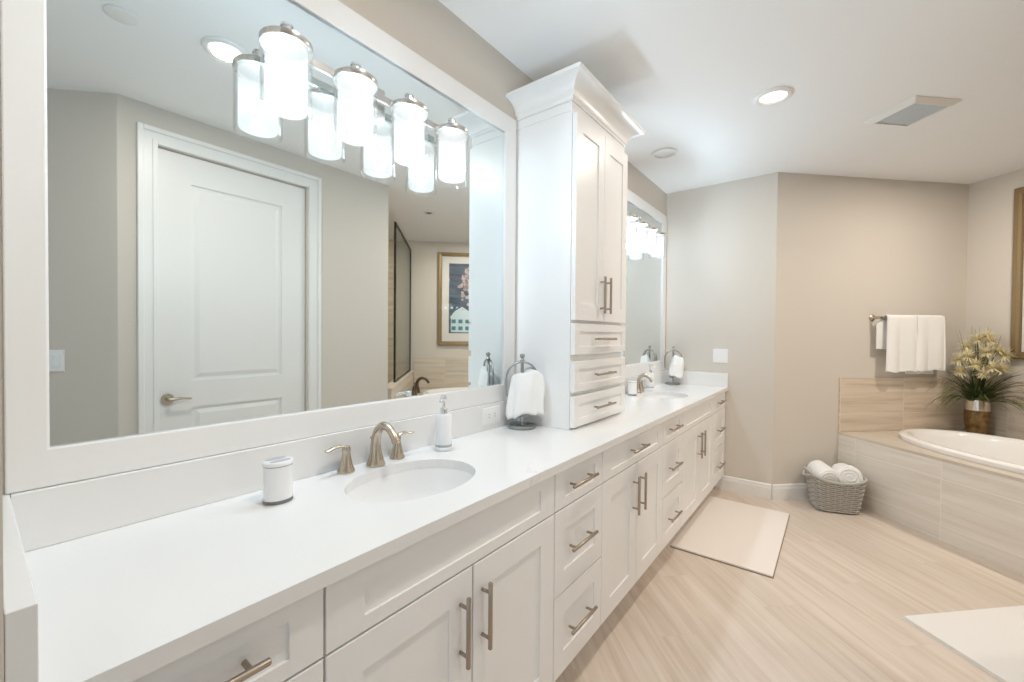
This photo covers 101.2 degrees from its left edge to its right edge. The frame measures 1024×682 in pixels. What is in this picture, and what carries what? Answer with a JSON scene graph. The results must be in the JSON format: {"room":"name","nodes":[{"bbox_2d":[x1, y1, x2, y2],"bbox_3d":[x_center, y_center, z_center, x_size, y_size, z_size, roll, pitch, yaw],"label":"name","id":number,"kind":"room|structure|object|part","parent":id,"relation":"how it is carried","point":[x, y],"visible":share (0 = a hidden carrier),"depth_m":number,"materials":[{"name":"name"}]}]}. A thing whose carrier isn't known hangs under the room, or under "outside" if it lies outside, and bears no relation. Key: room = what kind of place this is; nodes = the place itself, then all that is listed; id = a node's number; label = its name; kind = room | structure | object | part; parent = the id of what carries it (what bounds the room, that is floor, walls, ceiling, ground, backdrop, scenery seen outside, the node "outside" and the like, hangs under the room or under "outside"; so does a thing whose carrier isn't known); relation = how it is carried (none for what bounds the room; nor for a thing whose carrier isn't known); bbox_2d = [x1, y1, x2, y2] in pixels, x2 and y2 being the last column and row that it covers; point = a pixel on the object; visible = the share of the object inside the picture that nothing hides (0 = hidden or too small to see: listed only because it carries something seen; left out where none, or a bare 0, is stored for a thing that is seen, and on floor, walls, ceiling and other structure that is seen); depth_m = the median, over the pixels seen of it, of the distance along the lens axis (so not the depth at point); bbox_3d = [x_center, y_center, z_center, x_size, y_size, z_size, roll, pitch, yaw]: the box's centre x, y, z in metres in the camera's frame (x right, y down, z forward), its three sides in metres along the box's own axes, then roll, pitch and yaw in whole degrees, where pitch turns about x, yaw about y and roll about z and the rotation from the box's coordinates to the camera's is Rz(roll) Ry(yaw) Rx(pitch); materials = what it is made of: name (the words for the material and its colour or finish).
{"room":"bathroom","nodes":[
{"label":"bathroom","id":0,"kind":"room"},
{"bbox_2d":[0,275,3,681],"bbox_3d":[-0.829,-0.018,0.578,0.552,2.677,0.144,1,1,38],"label":"wall","id":1,"kind":"structure","parent":0,"point":[1,493],"depth_m":0.47,"materials":[{"name":"beige paint"}]},
{"bbox_2d":[3,493,38,681],"bbox_3d":[-0.780,0.361,0.651,0.550,0.118,0.026,1,1,38],"label":"backsplash","id":2,"kind":"structure","parent":1,"relation":"attached to","point":[21,631],"depth_m":0.49,"materials":[{"name":"white stone"}]},
{"bbox_2d":[0,0,666,493],"bbox_3d":[-0.620,-0.028,1.425,0.150,2.677,6.900,1,1,38],"label":"wall","id":3,"kind":"structure","parent":0,"point":[428,28],"depth_m":1.74,"materials":[{"name":"beige paint"}]},
{"bbox_2d":[0,0,515,494],"bbox_3d":[-0.485,-0.395,1.451,0.018,1.375,1.623,1,1,38],"label":"wall mirror","id":4,"kind":"object","parent":3,"relation":"attached to","point":[208,250],"visible":0.94,"depth_m":1.11,"materials":[{"name":"white paint"}]},
{"bbox_2d":[10,400,517,551],"bbox_3d":[-0.479,0.352,1.470,0.028,0.118,1.638,1,1,38],"label":"backsplash","id":5,"kind":"structure","parent":3,"relation":"attached to","point":[55,514],"depth_m":1.03,"materials":[{"name":"white stone"}]},
{"bbox_2d":[482,405,499,424],"bbox_3d":[-0.094,0.343,1.941,0.007,0.076,0.124,1,1,38],"label":"outlet","id":6,"kind":"object","parent":5,"relation":"attached to","point":[490,415],"visible":1,"depth_m":1.93,"materials":[{"name":"white plastic"}]},
{"bbox_2d":[487,412,491,419],"bbox_3d":[-0.104,0.343,1.924,0.002,0.034,0.033,1,1,38],"label":"socket","id":7,"kind":"object","parent":6,"relation":"attached to","point":[489,414],"depth_m":1.92,"materials":[{"name":"grey plastic"}]},
{"bbox_2d":[259,21,468,183],"bbox_3d":[-0.430,-0.742,1.389,0.156,0.263,0.748,1,1,38],"label":"vanity light","id":8,"kind":"object","parent":3,"relation":"attached to","point":[282,42],"visible":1,"depth_m":1.32,"materials":[{"name":"grey metal"}]},
{"bbox_3d":[-0.485,-0.817,1.431,0.016,0.116,0.116,1,1,38],"label":"plate","id":9,"kind":"part","parent":8,"relation":"part of","materials":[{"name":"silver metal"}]},
{"bbox_2d":[621,370,666,392],"bbox_3d":[0.913,0.338,3.275,0.028,0.118,1.728,1,1,38],"label":"backsplash","id":10,"kind":"structure","parent":3,"relation":"attached to","point":[659,376],"depth_m":3.71,"materials":[{"name":"white stone"}]},
{"bbox_2d":[622,189,666,376],"bbox_3d":[0.944,-0.439,3.304,0.018,1.433,1.592,1,1,38],"label":"wall mirror","id":11,"kind":"object","parent":3,"relation":"attached to","point":[645,276],"visible":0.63,"depth_m":3.53,"materials":[{"name":"white paint"}]},
{"bbox_2d":[627,210,665,257],"bbox_3d":[1.004,-0.820,3.248,0.156,0.263,0.748,1,1,38],"label":"vanity light","id":12,"kind":"object","parent":3,"relation":"attached to","point":[631,218],"visible":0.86,"depth_m":3.26,"materials":[{"name":"white glass"}]},
{"bbox_3d":[0.949,-0.894,3.289,0.016,0.116,0.116,1,1,38],"label":"plate","id":13,"kind":"part","parent":12,"relation":"part of","materials":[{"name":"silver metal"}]},
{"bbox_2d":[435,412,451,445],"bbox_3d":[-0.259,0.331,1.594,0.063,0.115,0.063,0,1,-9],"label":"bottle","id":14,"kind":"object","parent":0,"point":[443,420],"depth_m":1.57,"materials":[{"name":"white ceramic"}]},
{"bbox_2d":[665,172,777,499],"bbox_3d":[1.848,-0.041,3.775,0.889,2.677,0.165,1,1,38],"label":"wall","id":15,"kind":"structure","parent":0,"point":[721,243],"depth_m":3.62,"materials":[{"name":"beige paint"}]},
{"bbox_2d":[666,370,727,386],"bbox_3d":[1.654,0.336,3.810,0.548,0.118,0.020,1,1,38],"label":"backsplash","id":16,"kind":"structure","parent":15,"relation":"attached to","point":[689,377],"depth_m":3.76,"materials":[{"name":"white stone"}]},
{"bbox_2d":[713,349,727,362],"bbox_3d":[1.824,0.130,3.683,0.120,0.120,0.010,1,1,38],"label":"light switch","id":17,"kind":"object","parent":15,"relation":"attached to","point":[719,355],"visible":1,"depth_m":3.68,"materials":[{"name":"white plastic"}]},
{"bbox_2d":[715,475,770,499],"bbox_3d":[1.960,1.238,3.583,0.420,0.126,0.016,1,1,38],"label":"baseboard","id":18,"kind":"structure","parent":15,"relation":"attached to","point":[727,483],"depth_m":3.56,"materials":[{"name":"white paint"}]},
{"bbox_2d":[438,0,1023,193],"bbox_3d":[2.020,-1.382,0.515,5.700,0.100,9.100,1,1,38],"label":"ceiling","id":19,"kind":"structure","parent":0,"point":[690,73],"depth_m":2.13,"materials":[{"name":"white paint"}]},
{"bbox_2d":[651,148,677,158],"bbox_3d":[1.113,-1.369,3.079,0.184,0.012,0.184,1,1,38],"label":"recessed light","id":20,"kind":"object","parent":19,"relation":"in","point":[663,153],"visible":1,"depth_m":3.08,"materials":[{"name":"white paint"}]},
{"bbox_2d":[753,86,793,106],"bbox_3d":[1.452,-1.356,2.340,0.190,0.012,0.190,1,1,38],"label":"recessed light","id":21,"kind":"object","parent":19,"relation":"in","point":[775,95],"visible":1,"depth_m":2.33,"materials":[{"name":"white paint"}]},
{"bbox_2d":[864,95,961,126],"bbox_3d":[2.360,-1.346,2.489,0.300,0.021,0.300,0,1,-7],"label":"ceiling vent","id":22,"kind":"object","parent":19,"relation":"in","point":[917,108],"visible":1,"depth_m":2.45,"materials":[{"name":"white metal"}]},
{"bbox_2d":[555,488,1023,681],"bbox_3d":[1.997,1.395,0.555,5.700,0.100,9.100,1,1,38],"label":"floor","id":23,"kind":"structure","parent":0,"point":[836,601],"depth_m":2.07,"materials":[{"name":"tile"}]},
{"bbox_2d":[132,588,322,681],"bbox_3d":[-0.664,0.885,0.794,0.554,0.868,0.384,1,1,38],"label":"vanity cabinet","id":24,"kind":"object","parent":23,"relation":"on","point":[286,644],"visible":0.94,"depth_m":0.72,"materials":[{"name":"white paint"}]},
{"bbox_3d":[-0.463,0.524,0.621,0.036,0.012,0.190,1,1,38],"label":"handle","id":25,"kind":"part","parent":24,"relation":"part of","materials":[{"name":"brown metal"}]},
{"bbox_3d":[-0.481,0.750,0.652,0.022,0.297,0.379,1,1,38],"label":"drawer","id":26,"kind":"part","parent":24,"relation":"part of","materials":[{"name":"white paint"}]},
{"bbox_2d":[322,475,554,681],"bbox_3d":[-0.296,0.882,1.271,0.554,0.868,0.820,1,1,38],"label":"vanity cabinet","id":27,"kind":"object","parent":23,"relation":"on","point":[471,600],"visible":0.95,"depth_m":1.07,"materials":[{"name":"white paint"}]},
{"bbox_3d":[-0.239,0.893,0.968,0.022,0.589,0.405,1,1,38],"label":"door","id":28,"kind":"part","parent":27,"relation":"part of","materials":[{"name":"white paint"}]},
{"bbox_3d":[-0.119,0.741,1.073,0.036,0.180,0.012,1,1,38],"label":"handle","id":29,"kind":"part","parent":27,"relation":"part of","materials":[{"name":"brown metal"}]},
{"bbox_3d":[-0.067,0.740,1.140,0.036,0.180,0.012,1,1,38],"label":"handle","id":30,"kind":"part","parent":27,"relation":"part of","materials":[{"name":"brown metal"}]},
{"bbox_3d":[0.011,0.891,1.293,0.022,0.589,0.405,1,1,38],"label":"door","id":31,"kind":"part","parent":27,"relation":"part of","materials":[{"name":"white paint"}]},
{"bbox_2d":[553,452,601,681],"bbox_3d":[0.067,0.878,1.742,0.554,0.868,0.370,1,1,38],"label":"vanity cabinet","id":32,"kind":"object","parent":23,"relation":"on","point":[577,513],"visible":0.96,"depth_m":1.57,"materials":[{"name":"white paint"}]},
{"bbox_3d":[0.248,1.039,1.604,0.022,0.287,0.365,1,1,38],"label":"drawer","id":33,"kind":"part","parent":32,"relation":"part of","materials":[{"name":"white paint"}]},
{"bbox_3d":[0.250,0.742,1.600,0.022,0.297,0.365,1,1,38],"label":"drawer","id":34,"kind":"part","parent":32,"relation":"part of","materials":[{"name":"white paint"}]},
{"bbox_3d":[0.252,0.522,1.597,0.022,0.133,0.365,1,1,38],"label":"drawer","id":35,"kind":"part","parent":32,"relation":"part of","materials":[{"name":"white paint"}]},
{"bbox_3d":[0.264,1.040,1.577,0.036,0.012,0.190,1,1,38],"label":"handle","id":36,"kind":"part","parent":32,"relation":"part of","materials":[{"name":"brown metal"}]},
{"bbox_3d":[0.266,0.743,1.573,0.036,0.012,0.190,1,1,38],"label":"handle","id":37,"kind":"part","parent":32,"relation":"part of","materials":[{"name":"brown metal"}]},
{"bbox_3d":[0.268,0.517,1.569,0.036,0.012,0.190,1,1,38],"label":"handle","id":38,"kind":"part","parent":32,"relation":"part of","materials":[{"name":"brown metal"}]},
{"bbox_2d":[600,423,662,624],"bbox_3d":[0.415,0.874,2.193,0.554,0.868,0.770,1,1,38],"label":"vanity cabinet","id":39,"kind":"object","parent":23,"relation":"on","point":[632,469],"visible":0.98,"depth_m":1.98,"materials":[{"name":"white paint"}]},
{"bbox_3d":[0.479,0.886,1.901,0.022,0.589,0.380,1,1,38],"label":"door","id":40,"kind":"part","parent":39,"relation":"part of","materials":[{"name":"white paint"}]},
{"bbox_3d":[0.600,0.519,2.048,0.022,0.133,0.765,1,1,38],"label":"drawer","id":41,"kind":"part","parent":39,"relation":"part of","materials":[{"name":"white paint"}]},
{"bbox_3d":[0.592,0.734,1.995,0.036,0.180,0.012,1,1,38],"label":"handle","id":42,"kind":"part","parent":39,"relation":"part of","materials":[{"name":"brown metal"}]},
{"bbox_3d":[0.616,0.513,2.021,0.036,0.012,0.190,1,1,38],"label":"handle","id":43,"kind":"part","parent":39,"relation":"part of","materials":[{"name":"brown metal"}]},
{"bbox_3d":[0.644,0.733,2.063,0.036,0.180,0.012,1,1,38],"label":"handle","id":44,"kind":"part","parent":39,"relation":"part of","materials":[{"name":"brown metal"}]},
{"bbox_3d":[0.715,0.883,2.206,0.022,0.589,0.380,1,1,38],"label":"door","id":45,"kind":"part","parent":39,"relation":"part of","materials":[{"name":"white paint"}]},
{"bbox_2d":[661,413,683,550],"bbox_3d":[0.766,0.871,2.649,0.554,0.868,0.380,1,1,38],"label":"vanity cabinet","id":46,"kind":"object","parent":23,"relation":"on","point":[672,511],"visible":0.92,"depth_m":2.48,"materials":[{"name":"white paint"}]},
{"bbox_3d":[0.947,1.032,2.511,0.022,0.287,0.375,1,1,38],"label":"drawer","id":47,"kind":"part","parent":46,"relation":"part of","materials":[{"name":"white paint"}]},
{"bbox_3d":[0.949,0.735,2.506,0.022,0.297,0.375,1,1,38],"label":"drawer","id":48,"kind":"part","parent":46,"relation":"part of","materials":[{"name":"white paint"}]},
{"bbox_3d":[0.951,0.515,2.503,0.022,0.133,0.375,1,1,38],"label":"drawer","id":49,"kind":"part","parent":46,"relation":"part of","materials":[{"name":"white paint"}]},
{"bbox_3d":[0.963,1.033,2.483,0.036,0.012,0.190,1,1,38],"label":"handle","id":50,"kind":"part","parent":46,"relation":"part of","materials":[{"name":"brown metal"}]},
{"bbox_3d":[0.965,0.736,2.479,0.036,0.012,0.190,1,1,38],"label":"handle","id":51,"kind":"part","parent":46,"relation":"part of","materials":[{"name":"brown metal"}]},
{"bbox_3d":[0.967,0.510,2.476,0.036,0.012,0.190,1,1,38],"label":"handle","id":52,"kind":"part","parent":46,"relation":"part of","materials":[{"name":"brown metal"}]},
{"bbox_2d":[681,398,712,526],"bbox_3d":[1.136,0.867,3.128,0.554,0.868,0.830,1,1,38],"label":"vanity cabinet","id":53,"kind":"object","parent":23,"relation":"on","point":[697,445],"visible":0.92,"depth_m":2.92,"materials":[{"name":"white paint"}]},
{"bbox_2d":[25,383,727,681],"bbox_3d":[0.442,0.423,2.240,0.548,0.030,3.986,1,1,38],"label":"countertop","id":54,"kind":"structure","parent":53,"relation":"on","point":[124,603],"depth_m":0.85,"materials":[{"name":"white stone"}]},
{"bbox_2d":[262,456,293,505],"bbox_3d":[-0.608,0.361,1.094,0.064,0.107,0.073,1,1,38],"label":"toothbrush holder","id":55,"kind":"object","parent":54,"relation":"on","point":[277,471],"visible":1,"depth_m":1.07,"materials":[{"name":"white ceramic"}]},
{"bbox_3d":[-0.608,0.314,1.094,0.064,0.011,0.073,1,1,38],"label":"lid","id":56,"kind":"part","parent":55,"relation":"part of","materials":[{"name":"white ceramic"}]},
{"bbox_2d":[324,421,413,474],"bbox_3d":[-0.422,0.337,1.370,0.155,0.151,0.334,1,1,38],"label":"faucet","id":57,"kind":"object","parent":54,"relation":"on","point":[375,459],"visible":1,"depth_m":1.37,"materials":[{"name":"silver metal"}]},
{"bbox_3d":[-0.541,0.332,1.296,0.018,0.018,0.073,1,1,36],"label":"lever","id":58,"kind":"part","parent":57,"relation":"part of","materials":[{"name":"silver metal"}]},
{"bbox_3d":[-0.522,0.371,1.325,0.053,0.084,0.053,1,1,38],"label":"handle","id":59,"kind":"part","parent":57,"relation":"part of","materials":[{"name":"silver metal"}]},
{"bbox_3d":[-0.418,0.337,1.370,0.150,0.151,0.062,1,1,38],"label":"spout","id":60,"kind":"part","parent":57,"relation":"part of","materials":[{"name":"silver metal"}]},
{"bbox_3d":[-0.403,0.369,1.478,0.053,0.084,0.053,1,1,38],"label":"handle","id":61,"kind":"part","parent":57,"relation":"part of","materials":[{"name":"silver metal"}]},
{"bbox_3d":[-0.381,0.330,1.504,0.018,0.018,0.073,1,1,40],"label":"lever","id":62,"kind":"part","parent":57,"relation":"part of","materials":[{"name":"silver metal"}]},
{"bbox_2d":[347,468,472,502],"bbox_3d":[-0.297,0.516,1.279,0.335,0.140,0.439,1,1,38],"label":"sink","id":63,"kind":"object","parent":54,"relation":"in","point":[415,484],"visible":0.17,"depth_m":1.43,"materials":[{"name":"white ceramic"}]},
{"bbox_2d":[435,395,451,451],"bbox_3d":[-0.256,0.308,1.589,0.063,0.206,0.075,0,1,-29],"label":"soap dispenser","id":64,"kind":"object","parent":54,"relation":"on","point":[443,420],"visible":1,"depth_m":1.57,"materials":[{"name":"white ceramic"}]},
{"bbox_2d":[505,354,535,429],"bbox_3d":[0.047,0.233,1.986,0.134,0.349,0.134,0,1,-41],"label":"towel stand","id":65,"kind":"object","parent":54,"relation":"on","point":[518,425],"visible":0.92,"depth_m":1.97,"materials":[{"name":"grey metal"}]},
{"bbox_3d":[0.047,0.236,1.986,0.015,0.300,0.015,0,1,0],"label":"post","id":66,"kind":"part","parent":65,"relation":"part of","materials":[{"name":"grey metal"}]},
{"bbox_2d":[505,367,545,419],"bbox_3d":[0.064,0.247,1.985,0.189,0.249,0.092,0,1,0],"label":"hand towel","id":67,"kind":"object","parent":65,"relation":"on","point":[526,393],"visible":0.99,"depth_m":1.95,"materials":[{"name":"white fabric"}]},
{"bbox_2d":[506,61,644,429],"bbox_3d":[0.358,-0.395,2.228,0.405,1.604,0.768,1,1,38],"label":"tall cabinet","id":68,"kind":"object","parent":54,"relation":"on","point":[573,135],"visible":0.98,"depth_m":2.03,"materials":[{"name":"white paint"}]},
{"bbox_3d":[0.364,-1.147,2.218,0.405,0.099,0.768,1,1,38],"label":"crown moulding","id":69,"kind":"part","parent":68,"relation":"part of","materials":[{"name":"white paint"}]},
{"bbox_3d":[0.371,-0.570,2.032,0.022,0.944,0.291,1,1,38],"label":"door","id":70,"kind":"part","parent":68,"relation":"part of","materials":[{"name":"white paint"}]},
{"bbox_3d":[0.455,0.164,2.159,0.022,0.142,0.584,1,1,38],"label":"drawer","id":71,"kind":"part","parent":68,"relation":"part of","materials":[{"name":"white paint"}]},
{"bbox_3d":[0.453,0.326,2.161,0.022,0.142,0.584,1,1,38],"label":"drawer","id":72,"kind":"part","parent":68,"relation":"part of","materials":[{"name":"white paint"}]},
{"bbox_3d":[0.456,-0.011,2.156,0.022,0.144,0.584,1,1,38],"label":"drawer","id":73,"kind":"part","parent":68,"relation":"part of","materials":[{"name":"white paint"}]},
{"bbox_3d":[0.458,-0.230,2.111,0.034,0.185,0.012,1,1,38],"label":"handle","id":74,"kind":"part","parent":68,"relation":"part of","materials":[{"name":"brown metal"}]},
{"bbox_3d":[0.474,0.326,2.145,0.034,0.012,0.215,1,1,38],"label":"handle","id":75,"kind":"part","parent":68,"relation":"part of","materials":[{"name":"brown metal"}]},
{"bbox_3d":[0.477,-0.011,2.140,0.034,0.012,0.215,1,1,38],"label":"handle","id":76,"kind":"part","parent":68,"relation":"part of","materials":[{"name":"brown metal"}]},
{"bbox_3d":[0.475,0.164,2.143,0.034,0.012,0.215,1,1,38],"label":"handle","id":77,"kind":"part","parent":68,"relation":"part of","materials":[{"name":"brown metal"}]},
{"bbox_3d":[0.499,-0.231,2.163,0.034,0.185,0.012,1,1,38],"label":"handle","id":78,"kind":"part","parent":68,"relation":"part of","materials":[{"name":"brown metal"}]},
{"bbox_3d":[0.550,-0.572,2.264,0.022,0.944,0.291,1,1,38],"label":"door","id":79,"kind":"part","parent":68,"relation":"part of","materials":[{"name":"white paint"}]},
{"bbox_2d":[628,380,636,395],"bbox_3d":[0.889,0.345,3.105,0.064,0.107,0.073,1,1,38],"label":"toothbrush holder","id":80,"kind":"object","parent":54,"relation":"on","point":[632,384],"visible":1,"depth_m":3.08,"materials":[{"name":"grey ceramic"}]},
{"bbox_2d":[636,373,652,392],"bbox_3d":[1.005,0.323,3.220,0.155,0.151,0.334,1,1,38],"label":"faucet","id":81,"kind":"object","parent":54,"relation":"on","point":[640,388],"visible":0.72,"depth_m":3.23,"materials":[{"name":"silver metal"}]},
{"bbox_2d":[646,364,654,389],"bbox_3d":[1.141,0.293,3.455,0.075,0.206,0.063,1,1,27],"label":"soap dispenser","id":82,"kind":"object","parent":54,"relation":"on","point":[649,385],"visible":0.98,"depth_m":3.43,"materials":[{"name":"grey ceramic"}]},
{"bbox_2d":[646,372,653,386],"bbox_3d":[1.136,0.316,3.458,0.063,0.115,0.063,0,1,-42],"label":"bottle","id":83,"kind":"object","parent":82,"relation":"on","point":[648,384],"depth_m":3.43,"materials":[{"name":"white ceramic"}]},
{"bbox_2d":[644,395,683,398],"bbox_3d":[1.130,0.501,3.130,0.335,0.140,0.439,1,1,38],"label":"sink","id":84,"kind":"object","parent":54,"relation":"in","point":[652,396],"visible":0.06,"depth_m":3.31,"materials":[{"name":"white ceramic"}]},
{"bbox_2d":[664,346,682,384],"bbox_3d":[1.463,0.219,3.817,0.134,0.349,0.134,0,1,-34],"label":"towel stand","id":85,"kind":"object","parent":54,"relation":"on","point":[673,347],"visible":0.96,"depth_m":3.81,"materials":[{"name":"grey metal"}]},
{"bbox_2d":[668,354,683,378],"bbox_3d":[1.487,0.227,3.806,0.132,0.222,0.095,1,1,16],"label":"hand towel","id":86,"kind":"object","parent":85,"relation":"on","point":[676,367],"visible":1,"depth_m":3.77,"materials":[{"name":"white fabric"}]},
{"bbox_3d":[1.191,0.879,2.823,0.022,0.589,0.410,1,1,38],"label":"door","id":87,"kind":"part","parent":53,"relation":"part of","materials":[{"name":"white paint"}]},
{"bbox_3d":[1.321,0.511,2.982,0.022,0.133,0.825,1,1,38],"label":"false drawer","id":88,"kind":"part","parent":53,"relation":"part of","materials":[{"name":"white paint"}]},
{"bbox_3d":[1.312,0.726,2.930,0.036,0.180,0.012,1,1,38],"label":"handle","id":89,"kind":"part","parent":53,"relation":"part of","materials":[{"name":"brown metal"}]},
{"bbox_3d":[1.364,0.726,2.997,0.036,0.180,0.012,1,1,38],"label":"handle","id":90,"kind":"part","parent":53,"relation":"part of","materials":[{"name":"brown metal"}]},
{"bbox_3d":[1.444,0.876,3.152,0.022,0.589,0.410,1,1,38],"label":"door","id":91,"kind":"part","parent":53,"relation":"part of","materials":[{"name":"white paint"}]},
{"bbox_2d":[712,392,725,488],"bbox_3d":[1.527,0.863,3.636,0.554,0.868,0.453,1,1,38],"label":"vanity cabinet","id":92,"kind":"object","parent":23,"relation":"on","point":[719,401],"visible":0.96,"depth_m":3.47,"materials":[{"name":"white paint"}]},
{"bbox_3d":[1.705,1.024,3.494,0.022,0.287,0.439,1,1,38],"label":"drawer","id":93,"kind":"part","parent":92,"relation":"part of","materials":[{"name":"white paint"}]},
{"bbox_3d":[1.708,0.727,3.490,0.022,0.297,0.439,1,1,38],"label":"drawer","id":94,"kind":"part","parent":92,"relation":"part of","materials":[{"name":"white paint"}]},
{"bbox_3d":[1.710,0.507,3.487,0.022,0.133,0.439,1,1,38],"label":"drawer","id":95,"kind":"part","parent":92,"relation":"part of","materials":[{"name":"white paint"}]},
{"bbox_2d":[670,496,789,578],"bbox_3d":[1.542,1.299,2.909,0.559,0.016,1.045,1,1,38],"label":"bath mat","id":96,"kind":"object","parent":23,"relation":"on","point":[743,536],"visible":1,"depth_m":2.79,"materials":[{"name":"white fabric"}]},
{"bbox_2d":[802,466,867,514],"bbox_3d":[2.518,1.164,3.289,0.423,0.279,0.297,1,1,18],"label":"wicker basket","id":97,"kind":"object","parent":23,"relation":"on","point":[824,494],"visible":0.88,"depth_m":3.18,"materials":[{"name":"grey wicker"}]},
{"bbox_2d":[807,460,839,481],"bbox_3d":[2.450,1.051,3.311,0.169,0.182,0.235,1,1,14],"label":"rolled towel","id":98,"kind":"object","parent":97,"relation":"in","point":[819,468],"visible":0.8,"depth_m":3.23,"materials":[{"name":"white fabric"}]},
{"bbox_2d":[831,463,863,482],"bbox_3d":[2.596,1.045,3.267,0.176,0.195,0.241,1,1,26],"label":"rolled towel","id":99,"kind":"object","parent":97,"relation":"in","point":[847,473],"visible":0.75,"depth_m":3.18,"materials":[{"name":"white fabric"}]},
{"bbox_2d":[838,429,1023,576],"bbox_3d":[3.457,1.053,2.639,1.213,0.547,1.948,0,1,-7],"label":"bathtub surround","id":100,"kind":"object","parent":23,"relation":"on","point":[976,509],"visible":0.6,"depth_m":2.77,"materials":[{"name":"tile"}]},
{"bbox_2d":[899,429,1023,473],"bbox_3d":[3.434,0.977,2.666,0.978,0.485,1.678,0,1,-7],"label":"bathtub","id":101,"kind":"object","parent":100,"relation":"in","point":[1005,453],"visible":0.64,"depth_m":3.19,"materials":[{"name":"white ceramic"}]},
{"bbox_2d":[963,399,991,434],"bbox_3d":[3.850,0.623,3.481,0.156,0.295,0.156,1,1,38],"label":"vase","id":102,"kind":"object","parent":100,"relation":"on","point":[977,415],"visible":0.79,"depth_m":3.43,"materials":[{"name":"brown metal"}]},
{"bbox_2d":[921,326,1023,419],"bbox_3d":[3.728,0.262,3.260,0.572,0.791,0.605,0,1,-17],"label":"arrangement","id":103,"kind":"object","parent":102,"relation":"in","point":[978,391],"visible":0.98,"depth_m":3.39,"materials":[{"name":"green plant"}]},
{"bbox_2d":[902,605,1023,681],"bbox_3d":[2.389,1.321,1.818,1.006,0.016,0.506,0,1,-7],"label":"bath mat","id":104,"kind":"object","parent":23,"relation":"on","point":[991,639],"visible":1,"depth_m":1.87,"materials":[{"name":"white fabric"}]},
{"bbox_2d":[772,172,968,483],"bbox_3d":[3.098,-0.029,3.636,2.010,2.677,0.150,0,1,-7],"label":"wall","id":105,"kind":"structure","parent":0,"point":[849,250],"depth_m":3.52,"materials":[{"name":"beige paint"}]},
{"bbox_2d":[772,483,809,499],"bbox_3d":[2.437,1.243,3.487,0.600,0.126,0.016,0,1,-7],"label":"baseboard","id":106,"kind":"structure","parent":105,"relation":"attached to","point":[798,490],"depth_m":3.46,"materials":[{"name":"white paint"}]},
{"bbox_2d":[838,377,964,431],"bbox_3d":[3.338,0.537,3.595,1.216,0.455,0.010,0,1,-7],"label":"wall tile","id":107,"kind":"structure","parent":105,"relation":"attached to","point":[865,403],"depth_m":3.58,"materials":[{"name":"beige tile"}]},
{"bbox_2d":[869,315,945,320],"bbox_3d":[3.340,-0.192,3.546,0.657,0.052,0.086,0,1,-7],"label":"towel bar","id":108,"kind":"object","parent":105,"relation":"attached to","point":[871,317],"visible":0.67,"depth_m":3.52,"materials":[{"name":"silver metal"}]},
{"bbox_2d":[876,315,916,372],"bbox_3d":[3.205,0.022,3.496,0.338,0.478,0.071,0,1,-7],"label":"bath towel","id":109,"kind":"object","parent":108,"relation":"hanging from","point":[897,334],"visible":1,"depth_m":3.48,"materials":[{"name":"white fabric"}]},
{"bbox_2d":[905,315,945,373],"bbox_3d":[3.481,0.033,3.532,0.322,0.498,0.070,0,1,-7],"label":"bath towel","id":110,"kind":"object","parent":108,"relation":"hanging from","point":[931,348],"visible":0.8,"depth_m":3.51,"materials":[{"name":"white fabric"}]},
{"bbox_2d":[963,168,1023,436],"bbox_3d":[4.219,0.000,2.219,0.151,2.677,3.250,0,1,-7],"label":"wall","id":111,"kind":"structure","parent":0,"point":[991,200],"depth_m":3.49,"materials":[{"name":"beige paint"}]},
{"bbox_2d":[964,377,1023,439],"bbox_3d":[4.071,0.555,2.708,0.010,0.455,1.938,0,1,-7],"label":"wall tile","id":112,"kind":"structure","parent":111,"relation":"attached to","point":[1003,423],"depth_m":3.38,"materials":[{"name":"beige tile"}]},
{"bbox_2d":[1010,187,1023,358],"bbox_3d":[4.066,-0.521,2.703,0.034,1.344,1.290,0,1,-7],"label":"framed picture","id":113,"kind":"object","parent":111,"relation":"attached to","point":[1017,301],"visible":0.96,"depth_m":3.30,"materials":[{"name":"gold metal"}]}
]}

